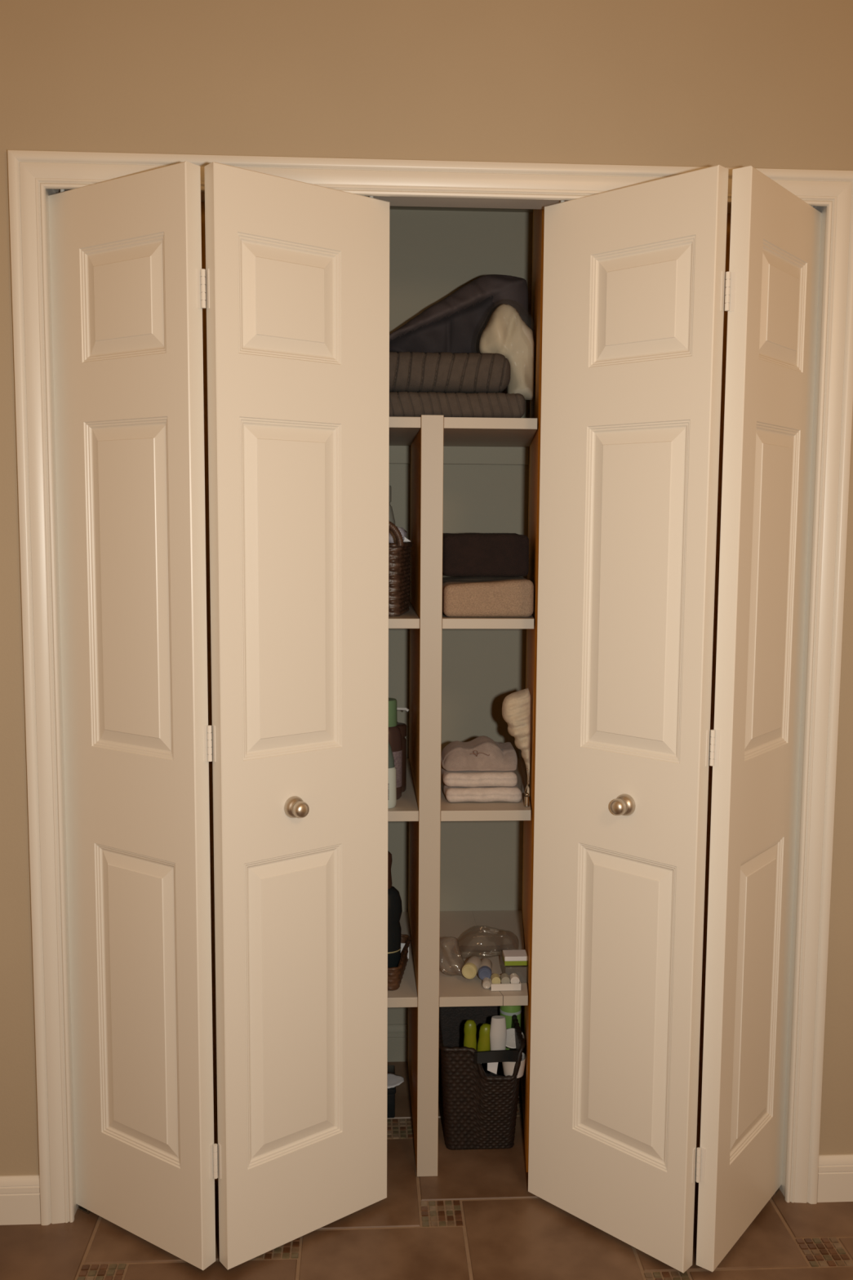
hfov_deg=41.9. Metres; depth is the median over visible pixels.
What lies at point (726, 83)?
wall
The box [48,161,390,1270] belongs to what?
door
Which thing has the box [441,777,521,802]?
washcloth
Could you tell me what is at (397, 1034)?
baseboard
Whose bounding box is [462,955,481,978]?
bottle
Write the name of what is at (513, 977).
round pot
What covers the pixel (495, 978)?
round pot
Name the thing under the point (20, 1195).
baseboard
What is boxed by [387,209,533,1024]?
wall
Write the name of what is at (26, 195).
door frame
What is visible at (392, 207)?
ceiling
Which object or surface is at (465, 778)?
washcloth
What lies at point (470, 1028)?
squeeze bottle
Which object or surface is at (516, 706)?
towel
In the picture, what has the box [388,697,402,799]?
shampoo bottle
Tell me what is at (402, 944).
card
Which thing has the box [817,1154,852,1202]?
baseboard
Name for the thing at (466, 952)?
bag
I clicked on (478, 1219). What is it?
floor
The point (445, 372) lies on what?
blanket
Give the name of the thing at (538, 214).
wall
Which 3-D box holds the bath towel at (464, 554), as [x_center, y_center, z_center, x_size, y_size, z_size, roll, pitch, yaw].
[0.119,-0.197,2.529,0.184,0.092,0.324,0,6,-3]
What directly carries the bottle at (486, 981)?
on the shelving unit
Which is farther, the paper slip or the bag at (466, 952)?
the bag at (466, 952)
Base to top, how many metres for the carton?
0.015 m
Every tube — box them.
[387,742,396,808]
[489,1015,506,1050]
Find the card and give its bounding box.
[400,942,408,958]
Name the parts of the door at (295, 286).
hinge plate, hinge plate, hinge plate, hinge plate, hinge plate, hinge plate, knob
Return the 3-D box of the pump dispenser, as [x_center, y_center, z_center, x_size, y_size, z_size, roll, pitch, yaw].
[-0.086,0.245,2.656,0.071,0.173,0.060,6,8,41]
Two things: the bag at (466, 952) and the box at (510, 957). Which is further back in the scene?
the bag at (466, 952)
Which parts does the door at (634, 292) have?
knob, hinge plate, hinge plate, hinge plate, hinge plate, hinge plate, hinge plate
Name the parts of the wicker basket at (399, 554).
handle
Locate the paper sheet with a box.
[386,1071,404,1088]
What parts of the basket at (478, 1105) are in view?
strap handle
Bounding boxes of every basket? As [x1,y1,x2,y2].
[388,520,412,616]
[438,1005,525,1150]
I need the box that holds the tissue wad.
[388,526,407,543]
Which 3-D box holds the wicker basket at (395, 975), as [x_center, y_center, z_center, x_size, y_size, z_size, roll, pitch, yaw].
[-0.131,0.730,2.539,0.173,0.055,0.208,1,6,6]
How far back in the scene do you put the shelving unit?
2.41 m
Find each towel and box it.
[440,735,517,771]
[442,533,528,577]
[442,576,533,617]
[502,688,530,795]
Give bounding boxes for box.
[386,1065,395,1118]
[502,949,528,965]
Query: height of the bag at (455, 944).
0.091 m
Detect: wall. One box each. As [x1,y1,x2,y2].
[0,0,852,1175]
[200,201,731,1180]
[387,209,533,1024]
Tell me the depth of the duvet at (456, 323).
2.58 m
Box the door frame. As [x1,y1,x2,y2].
[7,149,852,1225]
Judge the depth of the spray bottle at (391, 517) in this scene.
2.69 m
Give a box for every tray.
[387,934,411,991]
[500,950,528,982]
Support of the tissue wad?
in the wicker basket at (399, 554)
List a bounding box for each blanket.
[389,351,511,393]
[389,391,525,417]
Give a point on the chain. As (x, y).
(526, 802)
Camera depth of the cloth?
2.44 m
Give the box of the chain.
[524,768,529,806]
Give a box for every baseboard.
[0,1174,40,1225]
[387,1023,408,1062]
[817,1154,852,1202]
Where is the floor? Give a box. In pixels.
[0,1061,852,1279]
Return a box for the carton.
[489,974,520,991]
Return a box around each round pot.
[490,973,500,983]
[500,973,510,983]
[509,973,519,983]
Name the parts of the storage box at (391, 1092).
lid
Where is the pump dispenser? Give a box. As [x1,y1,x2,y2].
[396,706,408,722]
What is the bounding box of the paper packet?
[404,536,411,541]
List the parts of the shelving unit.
shelf, shelf, shelf, shelf, shelf, shelf, shelf, shelf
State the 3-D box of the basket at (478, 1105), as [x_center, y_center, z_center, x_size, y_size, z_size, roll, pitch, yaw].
[0.118,1.027,2.660,0.199,0.259,0.326,0,6,-3]
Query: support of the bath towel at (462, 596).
on the shelving unit
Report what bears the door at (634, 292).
in the wall at (726, 83)
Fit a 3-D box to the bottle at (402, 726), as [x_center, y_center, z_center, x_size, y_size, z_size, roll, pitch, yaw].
[-0.074,0.268,2.537,0.057,0.153,0.057,0,6,-3]
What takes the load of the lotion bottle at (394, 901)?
in the wicker basket at (395, 975)
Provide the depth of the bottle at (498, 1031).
2.57 m
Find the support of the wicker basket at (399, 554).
on the shelving unit
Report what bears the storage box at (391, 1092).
on the floor
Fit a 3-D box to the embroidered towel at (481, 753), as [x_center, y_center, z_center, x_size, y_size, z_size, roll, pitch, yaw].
[0.116,0.253,2.513,0.168,0.057,0.157,0,6,-3]
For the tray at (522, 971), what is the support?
on the shelving unit
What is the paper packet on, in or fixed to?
on the wicker basket at (399, 554)
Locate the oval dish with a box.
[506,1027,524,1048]
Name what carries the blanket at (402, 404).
on the shelving unit
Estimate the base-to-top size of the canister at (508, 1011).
0.119 m
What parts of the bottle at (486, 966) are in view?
lid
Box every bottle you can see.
[387,850,402,967]
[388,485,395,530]
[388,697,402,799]
[396,722,406,792]
[462,955,481,978]
[463,1019,476,1050]
[476,1022,490,1051]
[478,958,492,979]
[482,977,490,988]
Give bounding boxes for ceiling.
[390,205,533,212]
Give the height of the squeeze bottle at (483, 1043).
0.080 m
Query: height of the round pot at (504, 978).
0.020 m
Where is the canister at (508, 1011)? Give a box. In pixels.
[499,1005,521,1049]
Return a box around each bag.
[439,936,465,975]
[450,925,519,958]
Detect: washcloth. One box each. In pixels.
[440,763,517,786]
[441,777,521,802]
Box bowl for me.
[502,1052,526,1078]
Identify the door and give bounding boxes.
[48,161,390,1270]
[528,164,822,1273]
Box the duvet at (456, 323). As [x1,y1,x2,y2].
[389,274,528,354]
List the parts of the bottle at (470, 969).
lid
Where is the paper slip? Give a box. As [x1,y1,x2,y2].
[487,1062,497,1074]
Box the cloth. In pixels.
[479,303,534,399]
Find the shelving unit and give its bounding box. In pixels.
[387,414,537,1176]

